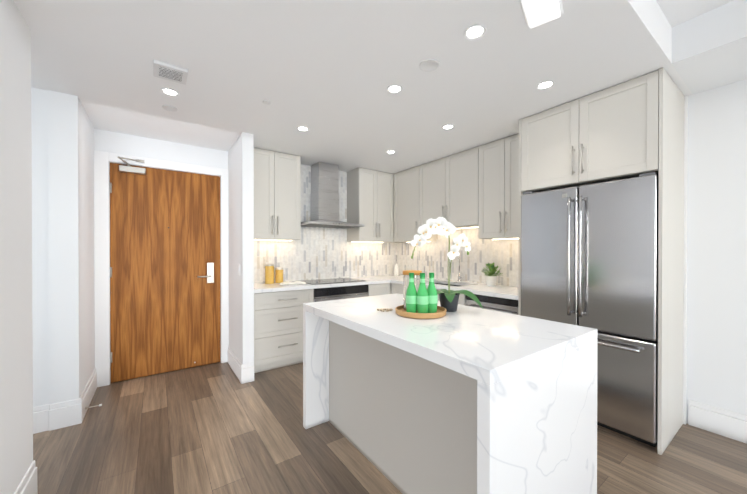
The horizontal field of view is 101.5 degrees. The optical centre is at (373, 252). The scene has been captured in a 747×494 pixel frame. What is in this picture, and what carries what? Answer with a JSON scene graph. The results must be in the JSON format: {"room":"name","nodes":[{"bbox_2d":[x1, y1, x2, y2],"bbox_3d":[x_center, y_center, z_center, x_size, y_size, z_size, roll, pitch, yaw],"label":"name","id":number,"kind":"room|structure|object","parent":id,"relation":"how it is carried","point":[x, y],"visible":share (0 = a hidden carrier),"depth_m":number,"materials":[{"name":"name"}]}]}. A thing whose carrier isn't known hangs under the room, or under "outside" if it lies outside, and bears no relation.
{"room":"kitchen","nodes":[
{"label":"kitchen","id":0,"kind":"room"},
{"bbox_2d":[0,0,32,493],"bbox_3d":[0.202,-0.037,-1.316,0.120,2.710,7.150,0,0,-35],"label":"wall","id":1,"kind":"structure","parent":0,"point":[16,396],"depth_m":1.44,"materials":[{"name":"white paint"}]},
{"bbox_2d":[14,460,37,493],"bbox_3d":[0.223,1.223,-1.222,0.016,0.190,7.030,0,0,-35],"label":"baseboard","id":2,"kind":"structure","parent":1,"relation":"attached to","point":[28,485],"depth_m":1.55,"materials":[{"name":"white paint"}]},
{"bbox_2d":[31,87,48,406],"bbox_3d":[-2.980,-0.051,1.890,1.380,2.710,0.135,0,0,-35],"label":"wall","id":3,"kind":"structure","parent":0,"point":[40,288],"depth_m":2.20,"materials":[{"name":"white paint"}]},
{"bbox_2d":[33,394,85,433],"bbox_3d":[-2.811,1.209,1.913,1.436,0.190,0.031,0,0,-35],"label":"baseboard","id":4,"kind":"structure","parent":3,"relation":"attached to","point":[59,415],"depth_m":2.25,"materials":[{"name":"white paint"}]},
{"bbox_2d":[48,90,94,404],"bbox_3d":[-2.523,-0.054,2.575,0.160,2.710,0.750,0,0,-35],"label":"wall","id":5,"kind":"structure","parent":0,"point":[71,278],"depth_m":2.29,"materials":[{"name":"white paint"}]},
{"bbox_2d":[80,368,96,411],"bbox_3d":[-2.451,1.205,2.632,0.016,0.190,0.750,0,0,-35],"label":"baseboard","id":6,"kind":"structure","parent":5,"relation":"attached to","point":[91,386],"depth_m":2.66,"materials":[{"name":"white paint"}]},
{"bbox_2d":[94,129,302,355],"bbox_3d":[-1.250,-0.061,4.029,3.920,2.710,0.140,0,0,-35],"label":"wall","id":7,"kind":"structure","parent":0,"point":[119,143],"depth_m":3.21,"materials":[{"name":"white paint"}]},
{"bbox_2d":[94,150,228,386],"bbox_3d":[-2.221,0.162,3.302,1.174,2.270,0.118,0,0,-35],"label":"door frame","id":8,"kind":"structure","parent":7,"relation":"attached to","point":[103,161],"depth_m":2.97,"materials":[{"name":"white paint"}]},
{"bbox_2d":[110,156,220,382],"bbox_3d":[-2.147,0.174,3.223,0.982,2.231,0.246,0,0,-35],"label":"entry door","id":9,"kind":"structure","parent":7,"relation":"in","point":[165,306],"depth_m":3.25,"materials":[{"name":"brown wood"}]},
{"bbox_2d":[254,148,300,240],"bbox_3d":[-1.250,-0.663,3.698,0.651,1.042,0.376,0,0,-35],"label":"upper cabinet","id":10,"kind":"object","parent":7,"relation":"attached to","point":[277,196],"visible":0.85,"depth_m":3.59,"materials":[{"name":"grey paint"}]},
{"bbox_2d":[254,164,397,282],"bbox_3d":[-0.619,-0.403,4.385,2.474,1.570,0.006,0,0,-35],"label":"tile backsplash","id":11,"kind":"structure","parent":7,"relation":"attached to","point":[314,253],"depth_m":4.31,"materials":[{"name":"tile"}]},
{"bbox_2d":[301,162,363,228],"bbox_3d":[-0.598,-0.765,4.090,0.820,0.843,0.494,0,0,-35],"label":"range hood","id":12,"kind":"object","parent":7,"relation":"attached to","point":[324,195],"visible":1,"depth_m":4.08,"materials":[{"name":"silver metal"}]},
{"bbox_2d":[347,167,392,242],"bbox_3d":[-0.036,-0.667,4.563,0.616,1.042,0.376,0,0,-35],"label":"upper cabinet","id":13,"kind":"object","parent":7,"relation":"attached to","point":[370,199],"visible":1,"depth_m":4.41,"materials":[{"name":"grey paint"}]},
{"bbox_2d":[228,132,253,363],"bbox_3d":[-1.463,-0.058,3.342,0.107,2.710,0.730,0,0,-35],"label":"wall","id":14,"kind":"structure","parent":0,"point":[241,228],"depth_m":3.07,"materials":[{"name":"white paint"}]},
{"bbox_2d":[227,346,245,383],"bbox_3d":[-1.503,1.202,3.310,0.031,0.190,0.746,0,0,-35],"label":"baseboard","id":15,"kind":"structure","parent":14,"relation":"attached to","point":[238,368],"depth_m":3.18,"materials":[{"name":"white paint"}]},
{"bbox_2d":[14,0,692,173],"bbox_3d":[-0.753,-1.294,2.240,5.420,0.227,3.580,0,0,-35],"label":"ceiling","id":16,"kind":"structure","parent":0,"point":[327,73],"depth_m":1.94,"materials":[{"name":"white paint"}]},
{"bbox_2d":[162,105,176,111],"bbox_3d":[-1.670,-1.177,2.501,0.104,0.008,0.104,0,0,-35],"label":"speaker","id":17,"kind":"object","parent":16,"relation":"attached to","point":[169,108],"visible":1,"depth_m":2.50},
{"bbox_2d":[160,88,179,96],"bbox_3d":[-1.500,-1.177,2.249,0.120,0.006,0.120,0,0,-35],"label":"recessed light","id":18,"kind":"object","parent":16,"relation":"in","point":[170,92],"visible":1,"depth_m":2.25,"materials":[{"name":"white glass"}]},
{"bbox_2d":[153,59,187,84],"bbox_3d":[-1.322,-1.166,1.989,0.184,0.026,0.184,0,0,-35],"label":"ceiling vent","id":19,"kind":"object","parent":16,"relation":"in","point":[169,72],"visible":1,"depth_m":1.96,"materials":[{"name":"white metal"}]},
{"bbox_2d":[296,126,308,131],"bbox_3d":[-0.679,-1.180,2.926,0.120,0.006,0.120,0,0,-35],"label":"recessed light","id":20,"kind":"object","parent":16,"relation":"in","point":[302,128],"visible":1,"depth_m":2.92,"materials":[{"name":"white glass"}]},
{"bbox_2d":[386,150,395,153],"bbox_3d":[0.206,-1.183,3.617,0.120,0.006,0.120,0,0,-35],"label":"recessed light","id":21,"kind":"object","parent":16,"relation":"in","point":[390,152],"visible":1,"depth_m":3.63,"materials":[{"name":"white glass"}]},
{"bbox_2d":[386,85,402,93],"bbox_3d":[0.153,-1.177,2.207,0.120,0.006,0.120,0,0,-35],"label":"recessed light","id":22,"kind":"object","parent":16,"relation":"in","point":[394,89],"visible":1,"depth_m":2.21,"materials":[{"name":"white glass"}]},
{"bbox_2d":[419,59,438,71],"bbox_3d":[0.351,-1.175,1.920,0.124,0.008,0.124,0,0,-35],"label":"speaker","id":23,"kind":"object","parent":16,"relation":"attached to","point":[427,65],"visible":1,"depth_m":1.92},
{"bbox_2d":[442,124,454,129],"bbox_3d":[0.704,-1.180,2.883,0.120,0.006,0.120,0,0,-35],"label":"recessed light","id":24,"kind":"object","parent":16,"relation":"in","point":[447,127],"visible":1,"depth_m":2.89,"materials":[{"name":"white glass"}]},
{"bbox_2d":[463,24,486,40],"bbox_3d":[0.543,-1.174,1.632,0.120,0.006,0.120,0,0,-35],"label":"recessed light","id":25,"kind":"object","parent":16,"relation":"in","point":[475,32],"visible":1,"depth_m":1.63,"materials":[{"name":"white glass"}]},
{"bbox_2d":[519,0,563,27],"bbox_3d":[0.762,-1.161,1.399,0.160,0.030,0.360,0,0,37],"label":"recessed light","id":26,"kind":"object","parent":16,"relation":"in","point":[537,12],"visible":1,"depth_m":1.45,"materials":[{"name":"white paint"}]},
{"bbox_2d":[536,80,554,89],"bbox_3d":[1.213,-1.177,2.153,0.120,0.006,0.120,0,0,-35],"label":"recessed light","id":27,"kind":"object","parent":16,"relation":"in","point":[545,85],"visible":1,"depth_m":2.16,"materials":[{"name":"white glass"}]},
{"bbox_2d":[33,362,746,493],"bbox_3d":[0.771,1.342,0.140,5.450,0.060,8.850,0,0,-35],"label":"floor","id":28,"kind":"structure","parent":0,"point":[216,428],"depth_m":2.00,"materials":[{"name":"brown wood"}]},
{"bbox_2d":[254,289,313,372],"bbox_3d":[-1.153,0.862,3.611,0.701,0.868,0.652,0,0,-35],"label":"base cabinet","id":29,"kind":"object","parent":28,"relation":"on","point":[278,329],"visible":0.69,"depth_m":3.35,"materials":[{"name":"grey paint"}]},
{"bbox_2d":[314,285,368,301],"bbox_3d":[-0.542,0.861,4.030,0.774,0.866,0.667,0,0,-35],"label":"oven","id":30,"kind":"object","parent":28,"relation":"on","point":[336,293],"visible":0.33,"depth_m":3.78,"materials":[{"name":"grey glass"}]},
{"bbox_2d":[367,283,402,295],"bbox_3d":[0.262,0.858,4.427,0.991,0.868,0.966,0,0,-35],"label":"base cabinet","id":31,"kind":"object","parent":28,"relation":"on","point":[383,289],"visible":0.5,"depth_m":4.14,"materials":[{"name":"grey paint"}]},
{"bbox_2d":[254,275,402,292],"bbox_3d":[-0.436,0.404,4.130,2.473,0.040,0.637,0,0,-35],"label":"countertop","id":32,"kind":"structure","parent":31,"relation":"on","point":[258,287],"depth_m":3.66,"materials":[{"name":"white stone"}]},
{"bbox_2d":[265,264,273,283],"bbox_3d":[-1.271,0.266,3.732,0.108,0.239,0.108,0,0,-35],"label":"canister","id":33,"kind":"object","parent":32,"relation":"on","point":[269,273],"visible":1,"depth_m":3.69,"materials":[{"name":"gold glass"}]},
{"bbox_2d":[275,267,282,282],"bbox_3d":[-1.183,0.290,3.832,0.100,0.189,0.100,0,0,-35],"label":"canister","id":34,"kind":"object","parent":32,"relation":"on","point":[278,274],"visible":0.96,"depth_m":3.79,"materials":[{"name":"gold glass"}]},
{"bbox_2d":[277,281,305,284],"bbox_3d":[-0.976,0.375,3.698,0.382,0.020,0.216,0,0,-17],"label":"open book","id":35,"kind":"object","parent":32,"relation":"on","point":[290,283],"visible":0.88,"depth_m":3.64,"materials":[{"name":"white paper"}]},
{"bbox_2d":[301,278,365,284],"bbox_3d":[-0.553,0.380,4.043,0.770,0.006,0.500,0,0,-35],"label":"cooktop","id":36,"kind":"object","parent":32,"relation":"in","point":[327,281],"visible":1,"depth_m":4.05,"materials":[{"name":"black glass"}]},
{"bbox_2d":[394,261,397,275],"bbox_3d":[0.363,0.262,4.845,0.070,0.236,0.070,0,0,-35],"label":"soap dispenser","id":37,"kind":"object","parent":32,"relation":"on","point":[396,270],"visible":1,"depth_m":4.82,"materials":[{"name":"white ceramic"}]},
{"bbox_2d":[391,278,517,299],"bbox_3d":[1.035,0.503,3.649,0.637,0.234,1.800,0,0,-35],"label":"countertop","id":38,"kind":"structure","parent":31,"relation":"on","point":[503,291],"depth_m":3.34,"materials":[{"name":"white stone"}]},
{"bbox_2d":[450,256,461,281],"bbox_3d":[1.061,0.202,3.901,0.211,0.366,0.088,0,0,-35],"label":"faucet","id":39,"kind":"object","parent":38,"relation":"on","point":[459,278],"visible":0.58,"depth_m":3.94,"materials":[{"name":"silver metal"}]},
{"bbox_2d":[482,262,501,285],"bbox_3d":[1.347,0.249,3.467,0.257,0.275,0.280,0,0,-35],"label":"potted plant","id":40,"kind":"object","parent":38,"relation":"on","point":[491,278],"visible":1,"depth_m":3.44,"materials":[{"name":"green plant"}]},
{"bbox_2d":[303,293,597,493],"bbox_3d":[0.304,0.844,1.907,0.924,0.920,1.565,0,0,-35],"label":"kitchen island","id":41,"kind":"object","parent":28,"relation":"on","point":[463,399],"visible":1,"depth_m":1.44,"materials":[{"name":"white stone"}]},
{"bbox_2d":[377,308,392,311],"bbox_3d":[0.077,0.376,1.992,0.090,0.013,0.083,0,0,-35],"label":"bead garland","id":42,"kind":"object","parent":41,"relation":"on","point":[383,309],"visible":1,"depth_m":1.98,"materials":[{"name":"beige wood"}]},
{"bbox_2d":[395,305,446,318],"bbox_3d":[0.292,0.366,1.893,0.314,0.034,0.314,0,0,-35],"label":"serving tray","id":43,"kind":"object","parent":41,"relation":"on","point":[402,312],"visible":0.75,"depth_m":1.77,"materials":[{"name":"brown wood"}]},
{"bbox_2d":[406,273,416,312],"bbox_3d":[0.231,0.248,1.855,0.072,0.245,0.072,0,0,-35],"label":"bottle","id":44,"kind":"object","parent":43,"relation":"on","point":[411,299],"visible":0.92,"depth_m":1.83,"materials":[{"name":"green glass"}]},
{"bbox_2d":[403,270,421,309],"bbox_3d":[0.250,0.245,1.966,0.124,0.250,0.124,0,0,-35],"label":"jar","id":45,"kind":"object","parent":43,"relation":"on","point":[406,278],"visible":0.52,"depth_m":1.93,"materials":[{"name":"clear glass"}]},
{"bbox_2d":[417,273,428,312],"bbox_3d":[0.294,0.248,1.832,0.072,0.245,0.072,0,0,-35],"label":"bottle","id":46,"kind":"object","parent":43,"relation":"on","point":[422,299],"visible":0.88,"depth_m":1.81,"materials":[{"name":"green glass"}]},
{"bbox_2d":[427,272,437,312],"bbox_3d":[0.355,0.248,1.864,0.072,0.245,0.072,0,0,-35],"label":"bottle","id":47,"kind":"object","parent":43,"relation":"on","point":[433,298],"visible":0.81,"depth_m":1.84,"materials":[{"name":"green glass"}]},
{"bbox_2d":[411,217,482,311],"bbox_3d":[0.481,0.076,1.975,0.352,0.614,0.354,0,0,-35],"label":"orchid plant","id":48,"kind":"object","parent":41,"relation":"on","point":[448,298],"visible":0.98,"depth_m":1.98,"materials":[{"name":"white plant"}]},
{"bbox_2d":[437,289,465,304],"bbox_3d":[0.942,0.861,3.766,0.651,0.868,0.896,0,0,-35],"label":"base cabinet","id":49,"kind":"object","parent":28,"relation":"on","point":[461,300],"visible":0.02,"depth_m":3.27,"materials":[{"name":"grey paint"}]},
{"bbox_2d":[465,294,517,314],"bbox_3d":[1.368,0.865,3.150,0.661,0.866,0.594,0,0,-35],"label":"dishwasher","id":50,"kind":"object","parent":28,"relation":"on","point":[506,305],"visible":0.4,"depth_m":2.94,"materials":[{"name":"grey metal"}]},
{"bbox_2d":[521,172,658,446],"bbox_3d":[1.784,0.389,2.491,0.706,1.824,0.898,0,0,-35],"label":"fridge","id":51,"kind":"object","parent":28,"relation":"on","point":[589,255],"visible":0.81,"depth_m":2.17,"materials":[{"name":"grey metal"}]},
{"bbox_2d":[518,68,687,454],"bbox_3d":[1.822,0.061,2.508,0.676,2.480,0.964,0,0,-35],"label":"tall cabinet","id":52,"kind":"object","parent":28,"relation":"on","point":[635,127],"visible":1,"depth_m":2.18,"materials":[{"name":"grey paint"}]},
{"bbox_2d":[656,0,733,26],"bbox_3d":[0.768,-1.458,0.106,5.420,0.120,8.820,0,0,-35],"label":"ceiling","id":53,"kind":"structure","parent":0,"point":[676,12],"depth_m":1.76,"materials":[{"name":"white paint"}]},
{"bbox_2d":[672,0,746,93],"bbox_3d":[3.617,-1.284,0.014,0.648,0.227,5.120,0,0,-35],"label":"bulkhead","id":54,"kind":"object","parent":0,"point":[709,50],"visible":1,"depth_m":1.84,"materials":[{"name":"white paint"}]},
{"bbox_2d":[686,79,746,423],"bbox_3d":[2.926,-0.050,1.651,0.120,2.710,8.820,0,0,-35],"label":"wall","id":55,"kind":"structure","parent":0,"point":[717,262],"depth_m":2.19,"materials":[{"name":"white paint"}]},
{"bbox_2d":[383,174,404,242],"bbox_3d":[0.338,-0.672,4.864,0.343,1.035,0.321,0,0,-35],"label":"upper cabinet","id":56,"kind":"object","parent":55,"relation":"attached to","point":[393,216],"visible":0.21,"depth_m":4.64,"materials":[{"name":"grey paint"}]},
{"bbox_2d":[394,166,435,242],"bbox_3d":[0.589,-0.667,4.482,0.376,1.042,0.548,0,0,-35],"label":"upper cabinet","id":57,"kind":"object","parent":55,"relation":"attached to","point":[406,204],"visible":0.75,"depth_m":4.39,"materials":[{"name":"grey paint"}]},
{"bbox_2d":[419,147,478,228],"bbox_3d":[1.021,-0.742,3.876,0.376,0.887,0.936,0,0,-35],"label":"upper cabinet","id":58,"kind":"object","parent":55,"relation":"attached to","point":[448,188],"visible":0.71,"depth_m":3.71,"materials":[{"name":"grey paint"}]},
{"bbox_2d":[398,228,518,286],"bbox_3d":[1.102,0.009,4.097,0.006,0.750,2.460,0,0,-35],"label":"tile backsplash","id":59,"kind":"structure","parent":55,"relation":"attached to","point":[432,257],"depth_m":3.94,"materials":[{"name":"tile"}]},
{"bbox_2d":[478,133,518,239],"bbox_3d":[1.477,-0.661,3.238,0.376,1.042,0.629,0,0,-35],"label":"upper cabinet","id":60,"kind":"object","parent":55,"relation":"attached to","point":[498,208],"visible":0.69,"depth_m":3.19,"materials":[{"name":"grey paint"}]},
{"bbox_2d":[688,399,746,443],"bbox_3d":[3.870,1.216,0.215,0.016,0.190,5.135,0,0,-35],"label":"baseboard","id":61,"kind":"structure","parent":55,"relation":"attached to","point":[703,416],"depth_m":2.18,"materials":[{"name":"white paint"}]}
]}

